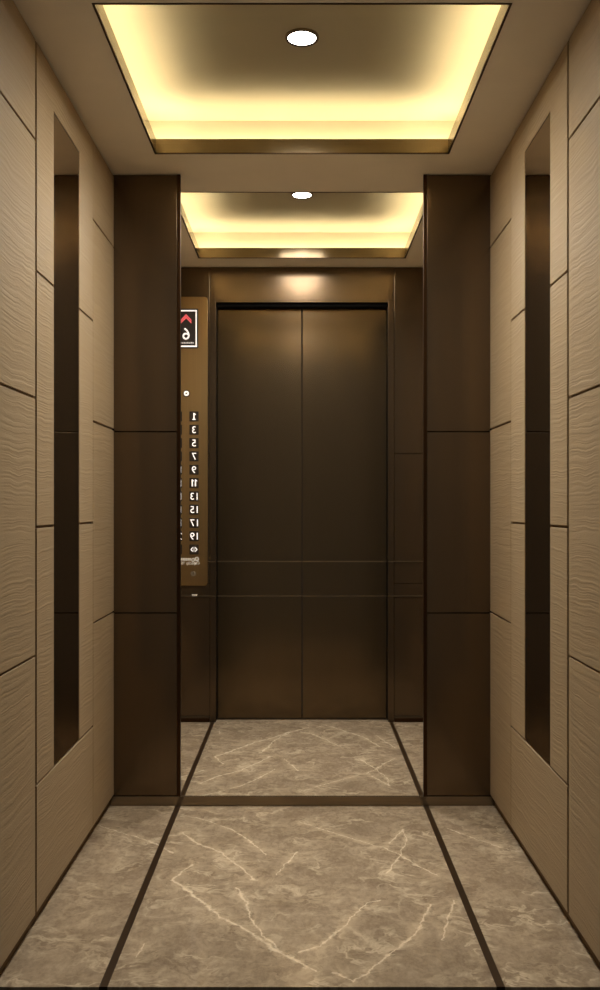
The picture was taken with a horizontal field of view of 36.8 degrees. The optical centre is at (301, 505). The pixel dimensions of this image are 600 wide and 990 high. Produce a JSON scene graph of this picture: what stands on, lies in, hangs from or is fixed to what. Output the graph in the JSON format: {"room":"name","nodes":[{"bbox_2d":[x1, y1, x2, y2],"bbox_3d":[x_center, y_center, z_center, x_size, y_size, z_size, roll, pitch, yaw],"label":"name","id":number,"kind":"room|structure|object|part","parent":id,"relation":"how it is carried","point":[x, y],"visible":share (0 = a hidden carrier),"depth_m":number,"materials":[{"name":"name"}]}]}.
{"room":"elevator interior","nodes":[
{"label":"elevator interior","id":0,"kind":"room"},
{"bbox_2d":[0,0,113,974],"bbox_3d":[-0.738,-0.031,3.420,0.044,2.460,2.695,0,0,0],"label":"wall","id":1,"kind":"structure","parent":0,"point":[49,811],"depth_m":2.47,"materials":[{"name":"beige wood"}]},
{"bbox_3d":[-0.719,-1.120,2.245,0.006,0.266,0.345,0,0,0],"label":"wall panel","id":2,"kind":"part","parent":1,"relation":"part of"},
{"bbox_3d":[-0.719,-0.637,2.245,0.006,0.686,0.345,0,0,0],"label":"wall panel","id":3,"kind":"part","parent":1,"relation":"part of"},
{"bbox_3d":[-0.719,0.056,2.245,0.006,0.686,0.345,0,0,0],"label":"wall panel","id":4,"kind":"part","parent":1,"relation":"part of","materials":[{"name":"beige wood"}]},
{"bbox_3d":[-0.719,0.752,2.245,0.006,0.691,0.345,0,0,0],"label":"wall panel","id":5,"kind":"part","parent":1,"relation":"part of","materials":[{"name":"beige wood"}]},
{"bbox_3d":[-0.719,-0.289,2.515,0.006,0.684,0.166,0,0,0],"label":"wall panel","id":6,"kind":"part","parent":1,"relation":"part of","materials":[{"name":"beige wood"}]},
{"bbox_3d":[-0.719,0.405,2.515,0.006,0.690,0.166,0,0,0],"label":"wall panel","id":7,"kind":"part","parent":1,"relation":"part of","materials":[{"name":"beige wood"}]},
{"bbox_3d":[-0.719,-0.946,2.759,0.006,0.615,0.653,0,0,0],"label":"wall panel","id":8,"kind":"part","parent":1,"relation":"part of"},
{"bbox_3d":[-0.719,0.927,2.759,0.006,0.340,0.653,0,0,0],"label":"wall panel","id":9,"kind":"part","parent":1,"relation":"part of","materials":[{"name":"beige wood"}]},
{"bbox_2d":[52,113,78,763],"bbox_3d":[-0.720,-0.196,2.748,0.005,1.886,0.299,0,0,0],"label":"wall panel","id":10,"kind":"object","parent":1,"relation":"attached to","point":[66,154],"visible":0.91,"depth_m":2.74,"materials":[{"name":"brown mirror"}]},
{"bbox_3d":[-0.720,-1.137,2.748,0.005,0.004,0.299,0,0,0],"label":"trim","id":11,"kind":"part","parent":10,"relation":"part of","materials":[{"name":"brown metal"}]},
{"bbox_3d":[-0.719,-0.289,2.992,0.006,0.684,0.186,0,0,0],"label":"wall panel","id":12,"kind":"part","parent":1,"relation":"part of","materials":[{"name":"beige wood"}]},
{"bbox_3d":[-0.719,0.405,2.992,0.006,0.690,0.186,0,0,0],"label":"wall panel","id":13,"kind":"part","parent":1,"relation":"part of","materials":[{"name":"beige wood"}]},
{"bbox_3d":[-0.719,-0.637,3.254,0.006,0.686,0.331,0,0,0],"label":"wall panel","id":14,"kind":"part","parent":1,"relation":"part of","materials":[{"name":"beige wood"}]},
{"bbox_3d":[-0.719,0.056,3.254,0.006,0.686,0.331,0,0,0],"label":"wall panel","id":15,"kind":"part","parent":1,"relation":"part of","materials":[{"name":"beige wood"}]},
{"bbox_3d":[-0.719,0.752,3.254,0.006,0.691,0.331,0,0,0],"label":"wall panel","id":16,"kind":"part","parent":1,"relation":"part of","materials":[{"name":"beige wood"}]},
{"bbox_3d":[-0.719,-1.120,3.254,0.006,0.266,0.331,0,0,0],"label":"wall panel","id":17,"kind":"part","parent":1,"relation":"part of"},
{"bbox_3d":[-0.719,-1.120,3.586,0.006,0.266,0.331,0,0,0],"label":"wall panel","id":18,"kind":"part","parent":1,"relation":"part of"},
{"bbox_3d":[-0.719,-0.637,3.586,0.006,0.686,0.331,0,0,0],"label":"wall panel","id":19,"kind":"part","parent":1,"relation":"part of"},
{"bbox_3d":[-0.719,0.056,3.586,0.006,0.686,0.331,0,0,0],"label":"wall panel","id":20,"kind":"part","parent":1,"relation":"part of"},
{"bbox_3d":[-0.719,0.752,3.586,0.006,0.691,0.331,0,0,0],"label":"wall panel","id":21,"kind":"part","parent":1,"relation":"part of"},
{"bbox_2d":[0,719,599,989],"bbox_3d":[0.000,1.169,3.499,1.473,0.060,2.732,0,0,0],"label":"floor","id":22,"kind":"structure","parent":0,"point":[155,897],"depth_m":2.67,"materials":[{"name":"brown stone"}]},
{"bbox_2d":[112,175,491,795],"bbox_3d":[0.000,-0.061,3.430,1.462,2.400,0.020,0,0,0],"label":"wall","id":23,"kind":"structure","parent":0,"point":[145,206],"depth_m":3.42,"materials":[{"name":"brown wood"}]},
{"bbox_3d":[-0.595,-0.770,3.426,0.240,0.972,0.012,0,0,0],"label":"bronze panel","id":24,"kind":"part","parent":23,"relation":"part of","materials":[{"name":"brown wood"}]},
{"bbox_3d":[-0.595,0.062,3.426,0.240,0.684,0.012,0,0,0],"label":"bronze panel","id":25,"kind":"part","parent":23,"relation":"part of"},
{"bbox_3d":[-0.595,0.754,3.426,0.240,0.690,0.012,0,0,0],"label":"bronze panel","id":26,"kind":"part","parent":23,"relation":"part of","materials":[{"name":"brown metal"}]},
{"bbox_2d":[177,174,426,795],"bbox_3d":[0.000,-0.078,3.425,0.949,2.361,0.014,0,0,0],"label":"mirror frame","id":27,"kind":"object","parent":23,"relation":"attached to","point":[178,175],"visible":1,"depth_m":3.42,"materials":[{"name":"brown metal"}]},
{"bbox_2d":[109,796,494,805],"bbox_3d":[0.000,1.121,3.425,1.462,0.035,0.012,0,0,0],"label":"baseboard","id":28,"kind":"structure","parent":23,"relation":"attached to","point":[115,800],"depth_m":3.42,"materials":[{"name":"brown metal"}]},
{"bbox_3d":[0.595,-0.770,3.426,0.240,0.972,0.012,0,0,0],"label":"bronze panel","id":29,"kind":"part","parent":23,"relation":"part of","materials":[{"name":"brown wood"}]},
{"bbox_3d":[0.595,0.062,3.426,0.240,0.684,0.012,0,0,0],"label":"bronze panel","id":30,"kind":"part","parent":23,"relation":"part of","materials":[{"name":"brown metal"}]},
{"bbox_3d":[0.595,0.754,3.426,0.240,0.690,0.012,0,0,0],"label":"bronze panel","id":31,"kind":"part","parent":23,"relation":"part of","materials":[{"name":"brown metal"}]},
{"bbox_2d":[13,0,590,266],"bbox_3d":[0.000,-1.352,3.469,1.519,0.182,2.793,0,0,0],"label":"ceiling","id":32,"kind":"structure","parent":0,"point":[196,71],"depth_m":3.03,"materials":[{"name":"beige paint"}]},
{"bbox_2d":[92,3,511,153],"bbox_3d":[0.000,-1.286,2.741,1.142,0.052,1.054,0,0,0],"label":"light","id":33,"kind":"object","parent":32,"relation":"attached to","point":[159,146],"visible":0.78,"depth_m":3.22,"materials":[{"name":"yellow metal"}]},
{"bbox_3d":[-0.525,-1.288,2.741,0.005,0.049,0.956,0,0,0],"label":"frame rail","id":34,"kind":"part","parent":33,"relation":"part of","materials":[{"name":"brown metal"}]},
{"bbox_3d":[0.000,-1.288,3.222,1.054,0.049,0.005,0,0,0],"label":"frame rail","id":35,"kind":"part","parent":33,"relation":"part of","materials":[{"name":"brown metal"}]},
{"bbox_3d":[0.525,-1.288,2.741,0.005,0.049,0.956,0,0,0],"label":"frame rail","id":36,"kind":"part","parent":33,"relation":"part of","materials":[{"name":"brown metal"}]},
{"bbox_2d":[285,28,318,46],"bbox_3d":[0.000,-1.419,2.731,0.103,0.006,0.103,0,0,0],"label":"recessed light","id":37,"kind":"object","parent":32,"relation":"in","point":[297,37],"visible":1,"depth_m":2.73,"materials":[{"name":"white"}]},
{"bbox_2d":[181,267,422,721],"bbox_3d":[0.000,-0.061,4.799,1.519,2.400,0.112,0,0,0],"label":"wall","id":38,"kind":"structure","parent":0,"point":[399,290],"depth_m":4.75,"materials":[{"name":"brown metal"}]},
{"bbox_3d":[-0.601,-0.767,4.753,0.229,0.981,0.012,0,0,0],"label":"bronze panel","id":39,"kind":"part","parent":38,"relation":"part of","materials":[{"name":"brown metal"}]},
{"bbox_3d":[-0.601,0.759,4.753,0.229,0.695,0.012,0,0,0],"label":"bronze panel","id":40,"kind":"part","parent":38,"relation":"part of","materials":[{"name":"brown metal"}]},
{"bbox_3d":[-0.601,0.068,4.753,0.229,0.682,0.012,0,0,0],"label":"bronze panel","id":41,"kind":"part","parent":38,"relation":"part of","materials":[{"name":"brown metal"}]},
{"bbox_3d":[-0.469,0.027,4.752,0.032,2.222,0.015,0,0,0],"label":"door casing","id":42,"kind":"part","parent":38,"relation":"part of","materials":[{"name":"brown metal"}]},
{"bbox_3d":[0.000,-1.172,4.753,0.970,0.174,0.012,0,0,0],"label":"header panel","id":43,"kind":"part","parent":38,"relation":"part of","materials":[{"name":"brown metal"}]},
{"bbox_3d":[0.000,-1.078,4.752,0.907,0.010,0.015,0,0,0],"label":"door casing","id":44,"kind":"part","parent":38,"relation":"part of","materials":[{"name":"brown metal"}]},
{"bbox_3d":[0.469,0.027,4.752,0.032,2.222,0.015,0,0,0],"label":"door casing","id":45,"kind":"part","parent":38,"relation":"part of","materials":[{"name":"brown metal"}]},
{"bbox_3d":[0.601,-0.767,4.753,0.229,0.981,0.012,0,0,0],"label":"bronze panel","id":46,"kind":"part","parent":38,"relation":"part of","materials":[{"name":"brown metal"}]},
{"bbox_3d":[0.601,0.068,4.753,0.229,0.682,0.012,0,0,0],"label":"bronze panel","id":47,"kind":"part","parent":38,"relation":"part of","materials":[{"name":"brown metal"}]},
{"bbox_3d":[0.601,0.759,4.753,0.229,0.695,0.012,0,0,0],"label":"bronze panel","id":48,"kind":"part","parent":38,"relation":"part of","materials":[{"name":"brown metal"}]},
{"bbox_2d":[490,0,599,967],"bbox_3d":[0.738,-0.031,3.420,0.044,2.460,2.695,0,0,0],"label":"wall","id":49,"kind":"structure","parent":0,"point":[552,810],"depth_m":2.49,"materials":[{"name":"beige wood"}]},
{"bbox_3d":[0.719,-0.637,3.586,0.006,0.686,0.331,0,0,0],"label":"wall panel","id":50,"kind":"part","parent":49,"relation":"part of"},
{"bbox_3d":[0.719,0.056,3.586,0.006,0.686,0.331,0,0,0],"label":"wall panel","id":51,"kind":"part","parent":49,"relation":"part of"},
{"bbox_3d":[0.719,0.752,3.586,0.006,0.691,0.331,0,0,0],"label":"wall panel","id":52,"kind":"part","parent":49,"relation":"part of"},
{"bbox_3d":[0.719,-1.120,3.586,0.006,0.266,0.331,0,0,0],"label":"wall panel","id":53,"kind":"part","parent":49,"relation":"part of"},
{"bbox_3d":[0.719,-1.120,3.254,0.006,0.266,0.331,0,0,0],"label":"wall panel","id":54,"kind":"part","parent":49,"relation":"part of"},
{"bbox_3d":[0.719,-0.637,3.254,0.006,0.686,0.331,0,0,0],"label":"wall panel","id":55,"kind":"part","parent":49,"relation":"part of","materials":[{"name":"beige wood"}]},
{"bbox_3d":[0.719,0.056,3.254,0.006,0.686,0.331,0,0,0],"label":"wall panel","id":56,"kind":"part","parent":49,"relation":"part of","materials":[{"name":"beige wood"}]},
{"bbox_3d":[0.719,0.752,3.254,0.006,0.691,0.331,0,0,0],"label":"wall panel","id":57,"kind":"part","parent":49,"relation":"part of","materials":[{"name":"beige wood"}]},
{"bbox_3d":[0.719,-0.289,2.992,0.006,0.684,0.186,0,0,0],"label":"wall panel","id":58,"kind":"part","parent":49,"relation":"part of","materials":[{"name":"beige wood"}]},
{"bbox_3d":[0.719,0.405,2.992,0.006,0.690,0.186,0,0,0],"label":"wall panel","id":59,"kind":"part","parent":49,"relation":"part of","materials":[{"name":"beige wood"}]},
{"bbox_2d":[525,113,551,763],"bbox_3d":[0.720,-0.196,2.748,0.005,1.886,0.299,0,0,0],"label":"wall mirror","id":60,"kind":"object","parent":49,"relation":"attached to","point":[537,154],"visible":0.91,"depth_m":2.74,"materials":[{"name":"brown mirror"}]},
{"bbox_3d":[0.720,-1.137,2.748,0.005,0.004,0.299,0,0,0],"label":"trim","id":61,"kind":"part","parent":60,"relation":"part of","materials":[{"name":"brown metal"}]},
{"bbox_3d":[0.719,-0.946,2.759,0.006,0.615,0.653,0,0,0],"label":"wall panel","id":62,"kind":"part","parent":49,"relation":"part of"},
{"bbox_3d":[0.719,0.927,2.759,0.006,0.340,0.653,0,0,0],"label":"wall panel","id":63,"kind":"part","parent":49,"relation":"part of","materials":[{"name":"beige wood"}]},
{"bbox_3d":[0.719,-0.289,2.515,0.006,0.684,0.166,0,0,0],"label":"wall panel","id":64,"kind":"part","parent":49,"relation":"part of","materials":[{"name":"beige wood"}]},
{"bbox_3d":[0.719,0.405,2.515,0.006,0.690,0.166,0,0,0],"label":"wall panel","id":65,"kind":"part","parent":49,"relation":"part of","materials":[{"name":"beige wood"}]},
{"bbox_3d":[0.719,-1.120,2.245,0.006,0.266,0.345,0,0,0],"label":"wall panel","id":66,"kind":"part","parent":49,"relation":"part of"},
{"bbox_3d":[0.719,-0.637,2.245,0.006,0.686,0.345,0,0,0],"label":"wall panel","id":67,"kind":"part","parent":49,"relation":"part of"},
{"bbox_3d":[0.719,0.056,2.245,0.006,0.686,0.345,0,0,0],"label":"wall panel","id":68,"kind":"part","parent":49,"relation":"part of","materials":[{"name":"beige wood"}]},
{"bbox_3d":[0.719,0.752,2.245,0.006,0.691,0.345,0,0,0],"label":"wall panel","id":69,"kind":"part","parent":49,"relation":"part of","materials":[{"name":"beige wood"}]}
]}

